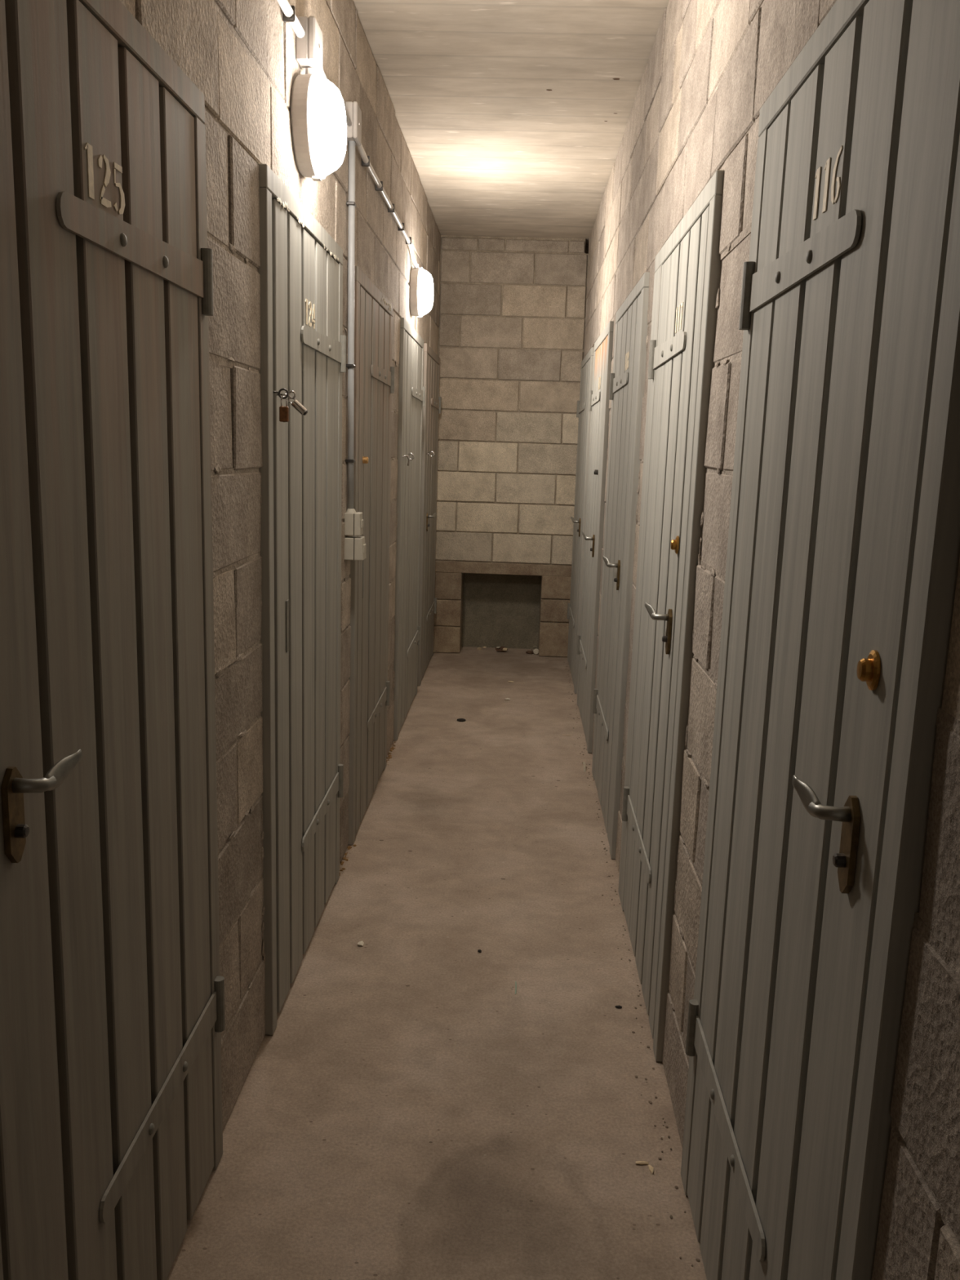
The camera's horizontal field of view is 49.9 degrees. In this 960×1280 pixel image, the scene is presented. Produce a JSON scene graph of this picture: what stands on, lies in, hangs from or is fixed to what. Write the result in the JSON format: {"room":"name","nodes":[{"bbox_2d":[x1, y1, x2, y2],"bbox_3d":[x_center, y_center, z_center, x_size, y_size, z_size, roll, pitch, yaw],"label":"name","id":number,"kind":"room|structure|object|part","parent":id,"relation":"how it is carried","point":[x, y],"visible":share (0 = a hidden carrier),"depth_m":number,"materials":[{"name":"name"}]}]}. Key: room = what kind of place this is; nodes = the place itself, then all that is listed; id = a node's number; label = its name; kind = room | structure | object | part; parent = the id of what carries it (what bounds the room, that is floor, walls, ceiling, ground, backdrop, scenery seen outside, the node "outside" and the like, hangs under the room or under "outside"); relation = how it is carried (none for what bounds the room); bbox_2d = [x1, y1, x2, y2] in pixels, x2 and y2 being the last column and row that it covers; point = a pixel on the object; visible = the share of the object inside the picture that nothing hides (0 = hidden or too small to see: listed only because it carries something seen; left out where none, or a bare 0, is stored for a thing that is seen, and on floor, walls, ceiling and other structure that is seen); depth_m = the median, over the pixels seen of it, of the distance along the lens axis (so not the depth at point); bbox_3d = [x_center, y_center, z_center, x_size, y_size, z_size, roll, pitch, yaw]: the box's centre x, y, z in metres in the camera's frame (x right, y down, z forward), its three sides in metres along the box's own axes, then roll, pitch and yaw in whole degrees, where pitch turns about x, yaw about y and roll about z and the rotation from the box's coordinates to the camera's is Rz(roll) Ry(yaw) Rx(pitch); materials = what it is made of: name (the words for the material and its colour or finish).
{"room":"basement storage corridor","nodes":[
{"label":"basement storage corridor","id":0,"kind":"room"},
{"bbox_2d":[119,0,440,1130],"bbox_3d":[-0.564,-0.425,2.388,0.204,2.726,9.604,2,11,2],"label":"wall","id":1,"kind":"structure","parent":0,"point":[240,54],"depth_m":2.17,"materials":[{"name":"concrete"}]},
{"bbox_2d":[0,0,225,1279],"bbox_3d":[-0.498,0.144,1.440,0.099,1.957,0.890,2,11,2],"label":"door","id":2,"kind":"structure","parent":1,"relation":"in","point":[113,1012],"depth_m":1.36,"materials":[{"name":"grey paint"}]},
{"bbox_3d":[-0.509,0.191,1.127,0.007,0.108,0.034,2,11,2],"label":"lock plate","id":3,"kind":"part","parent":2,"relation":"part of","materials":[{"name":"gold metal"}]},
{"bbox_3d":[-0.475,0.149,1.142,0.032,0.034,0.090,10,13,38],"label":"lever handle","id":4,"kind":"part","parent":2,"relation":"part of","materials":[{"name":"metal"}]},
{"bbox_3d":[-0.492,-0.794,1.265,0.045,0.047,0.890,2,11,2],"label":"head rail","id":5,"kind":"part","parent":2,"relation":"part of","materials":[{"name":"grey paint"}]},
{"bbox_2d":[276,0,304,37],"bbox_3d":[-0.513,-0.946,-0.052,0.027,0.034,4.965,2,11,2],"label":"conduit","id":6,"kind":"object","parent":1,"relation":"attached to","point":[289,15],"visible":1,"depth_m":2.27,"materials":[{"name":"white plastic"}]},
{"bbox_2d":[257,164,346,1035],"bbox_3d":[-0.451,-0.099,2.745,0.091,1.956,0.926,2,11,2],"label":"door","id":7,"kind":"structure","parent":1,"relation":"in","point":[303,343],"depth_m":2.59,"materials":[{"name":"grey paint"}]},
{"bbox_2d":[279,395,288,422],"bbox_3d":[-0.429,-0.505,2.259,0.020,0.056,0.012,2,11,2],"label":"padlock","id":8,"kind":"object","parent":7,"relation":"hanging from","point":[283,411],"visible":1,"depth_m":2.25,"materials":[{"name":"metal"}]},
{"bbox_3d":[-0.460,-0.033,2.465,0.003,0.125,0.022,2,11,2],"label":"lock plate","id":9,"kind":"part","parent":7,"relation":"part of","materials":[{"name":"paint"}]},
{"bbox_2d":[288,396,307,415],"bbox_3d":[-0.401,-0.515,2.273,0.044,0.040,0.018,2,11,2],"label":"padlock","id":10,"kind":"object","parent":7,"relation":"hanging from","point":[295,404],"visible":1,"depth_m":2.27,"materials":[{"name":"metal"}]},
{"bbox_3d":[-0.442,-1.037,2.570,0.046,0.047,0.926,2,11,2],"label":"head rail","id":11,"kind":"part","parent":7,"relation":"part of","materials":[{"name":"grey paint"}]},
{"bbox_2d":[295,16,322,75],"bbox_3d":[-0.405,-1.411,2.451,0.047,0.096,0.102,2,11,2],"label":"junction box","id":12,"kind":"object","parent":1,"relation":"attached to","point":[308,48],"visible":0.88,"depth_m":2.41,"materials":[{"name":"grey plastic"}]},
{"bbox_3d":[-0.391,-1.410,2.450,0.017,0.096,0.102,2,11,2],"label":"lid","id":13,"kind":"part","parent":12,"relation":"part of","materials":[{"name":"grey plastic"}]},
{"bbox_2d":[290,67,346,181],"bbox_3d":[-0.379,-1.236,2.477,0.107,0.248,0.228,2,11,2],"label":"lamp","id":14,"kind":"object","parent":1,"relation":"attached to","point":[317,110],"visible":1,"depth_m":2.40,"materials":[{"name":"white glass"}]},
{"bbox_3d":[-0.356,-1.231,2.477,0.060,0.228,0.228,2,11,2],"label":"glass","id":15,"kind":"part","parent":14,"relation":"part of","materials":[{"name":"white glass"}]},
{"bbox_2d":[321,69,351,126],"bbox_3d":[-0.400,-1.481,2.787,0.014,0.019,0.597,2,11,2],"label":"cable","id":16,"kind":"object","parent":1,"relation":"attached to","point":[348,122],"visible":0.26,"depth_m":3.00,"materials":[{"name":"grey plastic"}]},
{"bbox_2d":[345,140,356,509],"bbox_3d":[-0.406,-0.967,3.238,0.027,1.108,0.048,2,11,2],"label":"conduit","id":17,"kind":"object","parent":1,"relation":"attached to","point":[351,204],"visible":0.93,"depth_m":3.22,"materials":[{"name":"grey plastic"}]},
{"bbox_2d":[345,101,361,146],"bbox_3d":[-0.382,-1.558,3.115,0.038,0.102,0.092,2,11,2],"label":"junction box","id":18,"kind":"object","parent":1,"relation":"attached to","point":[353,110],"visible":0.91,"depth_m":3.08,"materials":[{"name":"grey plastic"}]},
{"bbox_3d":[-0.371,-1.558,3.114,0.013,0.102,0.092,2,11,2],"label":"lid","id":19,"kind":"part","parent":18,"relation":"part of","materials":[{"name":"grey plastic"}]},
{"bbox_2d":[343,508,363,535],"bbox_3d":[-0.409,-0.384,3.355,0.057,0.084,0.070,2,11,2],"label":"light switch","id":20,"kind":"object","parent":1,"relation":"attached to","point":[353,520],"visible":1,"depth_m":3.32,"materials":[{"name":"beige plastic"}]},
{"bbox_2d":[344,535,366,560],"bbox_3d":[-0.407,-0.301,3.375,0.064,0.072,0.080,2,11,2],"label":"light switch","id":21,"kind":"object","parent":1,"relation":"attached to","point":[354,546],"visible":1,"depth_m":3.34,"materials":[{"name":"beige plastic"}]},
{"bbox_2d":[347,266,394,844],"bbox_3d":[-0.417,-0.320,3.929,0.065,1.957,0.926,2,11,2],"label":"door","id":22,"kind":"structure","parent":1,"relation":"in","point":[374,371],"depth_m":3.83,"materials":[{"name":"grey paint"}]},
{"bbox_3d":[-0.415,-0.218,3.661,0.003,0.140,0.022,2,11,2],"label":"lock plate","id":23,"kind":"part","parent":22,"relation":"part of","materials":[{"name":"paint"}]},
{"bbox_3d":[-0.395,-1.258,3.754,0.046,0.047,0.926,2,11,2],"label":"head rail","id":24,"kind":"part","parent":22,"relation":"part of","materials":[{"name":"grey paint"}]},
{"bbox_2d":[355,144,417,267],"bbox_3d":[-0.349,-1.681,4.061,0.034,0.117,1.822,2,11,2],"label":"conduit","id":25,"kind":"object","parent":1,"relation":"attached to","point":[365,159],"visible":0.92,"depth_m":3.88,"materials":[{"name":"white plastic"}]},
{"bbox_2d":[393,317,425,740],"bbox_3d":[-0.351,-0.567,5.260,0.093,1.956,0.976,2,11,2],"label":"door","id":26,"kind":"structure","parent":1,"relation":"in","point":[411,392],"depth_m":5.11,"materials":[{"name":"grey paint"}]},
{"bbox_3d":[-0.343,-1.506,5.085,0.046,0.047,0.975,2,11,2],"label":"head rail","id":27,"kind":"part","parent":26,"relation":"part of","materials":[{"name":"grey paint"}]},
{"bbox_2d":[408,264,433,318],"bbox_3d":[-0.281,-1.692,5.010,0.107,0.248,0.228,2,11,2],"label":"lamp","id":28,"kind":"object","parent":1,"relation":"attached to","point":[420,283],"visible":1,"depth_m":4.93,"materials":[{"name":"white plastic"}]},
{"bbox_3d":[-0.257,-1.688,5.010,0.060,0.228,0.228,2,11,2],"label":"glass","id":29,"kind":"part","parent":28,"relation":"part of","materials":[{"name":"white glass"}]},
{"bbox_2d":[417,342,441,685],"bbox_3d":[-0.304,-0.775,6.377,0.099,1.957,0.941,2,11,2],"label":"door","id":30,"kind":"structure","parent":1,"relation":"in","point":[427,601],"depth_m":6.25,"materials":[{"name":"grey paint"}]},
{"bbox_3d":[-0.314,-0.702,6.142,0.007,0.108,0.034,2,11,2],"label":"lock plate","id":31,"kind":"part","parent":30,"relation":"part of","materials":[{"name":"gold metal"}]},
{"bbox_3d":[-0.299,-1.714,6.202,0.046,0.047,0.940,2,11,2],"label":"head rail","id":32,"kind":"part","parent":30,"relation":"part of","materials":[{"name":"grey paint"}]},
{"bbox_3d":[-0.277,-0.746,6.169,0.033,0.034,0.109,8,12,30],"label":"lever handle","id":33,"kind":"part","parent":30,"relation":"part of","materials":[{"name":"metal"}]},
{"bbox_2d":[166,646,706,1279],"bbox_3d":[-0.031,0.963,2.799,1.545,0.120,9.944,2,11,2],"label":"floor","id":34,"kind":"structure","parent":0,"point":[406,1113],"depth_m":2.42,"materials":[{"name":"concrete"}]},
{"bbox_2d":[357,940,364,946],"bbox_3d":[-0.339,0.863,2.933,0.017,0.011,0.026,2,11,2],"label":"chip","id":35,"kind":"object","parent":34,"relation":"on","point":[360,943],"visible":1,"depth_m":2.93,"materials":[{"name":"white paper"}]},
{"bbox_2d":[339,742,395,875],"bbox_3d":[-0.433,0.631,4.167,0.031,0.009,1.570,2,11,2],"label":"crumbs","id":36,"kind":"object","parent":34,"relation":"on","point":[348,847],"visible":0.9,"depth_m":3.63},
{"bbox_2d":[457,718,466,721],"bbox_3d":[-0.097,0.415,5.354,0.048,0.013,0.033,2,11,2],"label":"pebble","id":37,"kind":"object","parent":34,"relation":"on","point":[458,719],"visible":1,"depth_m":5.34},
{"bbox_2d":[495,646,507,652],"bbox_3d":[0.150,0.065,7.192,0.087,0.043,0.056,2,11,2],"label":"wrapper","id":38,"kind":"object","parent":34,"relation":"on","point":[500,649],"visible":1,"depth_m":7.18,"materials":[{"name":"white paper"}]},
{"bbox_2d":[525,645,538,653],"bbox_3d":[0.363,0.071,7.154,0.094,0.060,0.043,2,11,2],"label":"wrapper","id":39,"kind":"object","parent":34,"relation":"on","point":[535,651],"visible":0.96,"depth_m":7.14,"materials":[{"name":"white paper"}]},
{"bbox_2d":[582,761,586,771],"bbox_3d":[0.466,0.559,4.626,0.010,0.028,0.120,2,11,1],"label":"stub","id":40,"kind":"object","parent":34,"relation":"on","point":[583,762],"visible":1,"depth_m":4.60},
{"bbox_2d":[564,662,700,1266],"bbox_3d":[0.448,0.686,4.027,0.059,0.006,5.890,2,11,2],"label":"crumbs","id":41,"kind":"object","parent":34,"relation":"on","point":[604,848],"visible":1,"depth_m":2.53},
{"bbox_2d":[635,1160,653,1173],"bbox_3d":[0.333,1.049,2.061,0.043,0.007,0.024,11,14,40],"label":"chip","id":42,"kind":"object","parent":34,"relation":"on","point":[641,1162],"visible":1,"depth_m":2.06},
{"bbox_2d":[433,235,588,657],"bbox_3d":[0.187,-1.266,6.997,1.145,2.726,0.344,2,11,2],"label":"wall","id":43,"kind":"structure","parent":0,"point":[513,309],"depth_m":6.82,"materials":[{"name":"concrete"}]},
{"bbox_2d":[352,0,669,243],"bbox_3d":[0.056,-1.831,2.275,1.545,0.124,9.944,2,11,2],"label":"ceiling","id":44,"kind":"structure","parent":0,"point":[512,116],"depth_m":3.96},
{"bbox_2d":[583,0,959,1279],"bbox_3d":[0.576,-0.383,2.351,0.204,2.726,9.604,2,11,2],"label":"wall","id":45,"kind":"structure","parent":0,"point":[712,66],"depth_m":2.01,"materials":[{"name":"concrete"}]},
{"bbox_2d":[567,346,594,693],"bbox_3d":[0.599,-0.736,6.318,0.099,1.956,0.971,2,11,2],"label":"door","id":46,"kind":"structure","parent":45,"relation":"in","point":[574,607],"depth_m":6.17,"materials":[{"name":"grey paint"}]},
{"bbox_3d":[0.555,-0.715,6.140,0.035,0.034,0.142,-2,11,-18],"label":"lever handle","id":47,"kind":"part","parent":46,"relation":"part of","materials":[{"name":"metal"}]},
{"bbox_3d":[0.589,-0.664,6.093,0.007,0.108,0.034,2,11,2],"label":"lock plate","id":48,"kind":"part","parent":46,"relation":"part of","materials":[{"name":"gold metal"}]},
{"bbox_3d":[0.652,-1.673,6.142,0.044,0.047,0.971,2,11,2],"label":"head rail","id":49,"kind":"part","parent":46,"relation":"part of","materials":[{"name":"grey paint"}]},
{"bbox_2d":[576,320,613,752],"bbox_3d":[0.553,-0.517,5.145,0.099,1.957,0.961,2,11,2],"label":"door","id":50,"kind":"structure","parent":45,"relation":"in","point":[598,402],"depth_m":4.97,"materials":[{"name":"grey paint"}]},
{"bbox_3d":[0.510,-0.502,5.000,0.035,0.034,0.142,-2,11,-18],"label":"lever handle","id":51,"kind":"part","parent":50,"relation":"part of","materials":[{"name":"metal"}]},
{"bbox_3d":[0.544,-0.452,4.954,0.007,0.108,0.034,2,11,2],"label":"lock plate","id":52,"kind":"part","parent":50,"relation":"part of","materials":[{"name":"gold metal"}]},
{"bbox_3d":[0.607,-1.455,4.968,0.046,0.046,0.961,2,11,2],"label":"head rail","id":53,"kind":"part","parent":50,"relation":"part of","materials":[{"name":"grey paint"}]},
{"bbox_2d":[591,271,649,858],"bbox_3d":[0.505,-0.286,3.904,0.099,1.957,0.985,2,11,2],"label":"door","id":54,"kind":"structure","parent":45,"relation":"in","point":[627,380],"depth_m":3.72,"materials":[{"name":"grey paint"}]},
{"bbox_3d":[0.462,-0.283,3.740,0.035,0.034,0.142,-2,11,-18],"label":"lever handle","id":55,"kind":"part","parent":54,"relation":"part of","materials":[{"name":"metal"}]},
{"bbox_3d":[0.495,-0.233,3.693,0.007,0.108,0.034,2,11,2],"label":"lock plate","id":56,"kind":"part","parent":54,"relation":"part of","materials":[{"name":"gold metal"}]},
{"bbox_3d":[0.557,-1.224,3.728,0.045,0.047,0.985,2,11,2],"label":"head rail","id":57,"kind":"part","parent":54,"relation":"part of","materials":[{"name":"grey paint"}]},
{"bbox_2d":[617,169,724,1062],"bbox_3d":[0.457,-0.061,2.696,0.099,1.956,0.946,2,11,2],"label":"door","id":58,"kind":"structure","parent":45,"relation":"in","point":[687,267],"depth_m":2.51,"materials":[{"name":"grey paint"}]},
{"bbox_3d":[0.415,-0.067,2.472,0.034,0.034,0.111,-3,12,-25],"label":"lever handle","id":59,"kind":"part","parent":58,"relation":"part of","materials":[{"name":"metal"}]},
{"bbox_3d":[0.447,-0.020,2.442,0.007,0.108,0.034,2,11,2],"label":"lock plate","id":60,"kind":"part","parent":58,"relation":"part of","materials":[{"name":"gold metal"}]},
{"bbox_3d":[0.510,-0.998,2.520,0.046,0.047,0.946,2,11,2],"label":"head rail","id":61,"kind":"part","parent":58,"relation":"part of","materials":[{"name":"grey paint"}]},
{"bbox_2d":[680,0,959,1279],"bbox_3d":[0.407,0.177,1.418,0.099,1.956,0.898,2,11,2],"label":"door","id":62,"kind":"structure","parent":45,"relation":"in","point":[843,554],"depth_m":1.21,"materials":[{"name":"grey paint"}]},
{"bbox_3d":[0.460,-0.760,1.242,0.046,0.047,0.898,2,11,2],"label":"head rail","id":63,"kind":"part","parent":62,"relation":"part of","materials":[{"name":"grey paint"}]},
{"bbox_3d":[0.365,0.175,1.118,0.031,0.034,0.083,-7,13,-38],"label":"lever handle","id":64,"kind":"part","parent":62,"relation":"part of","materials":[{"name":"metal"}]},
{"bbox_3d":[0.395,0.219,1.104,0.007,0.108,0.034,2,11,2],"label":"lock plate","id":65,"kind":"part","parent":62,"relation":"part of","materials":[{"name":"gold metal"}]}
]}

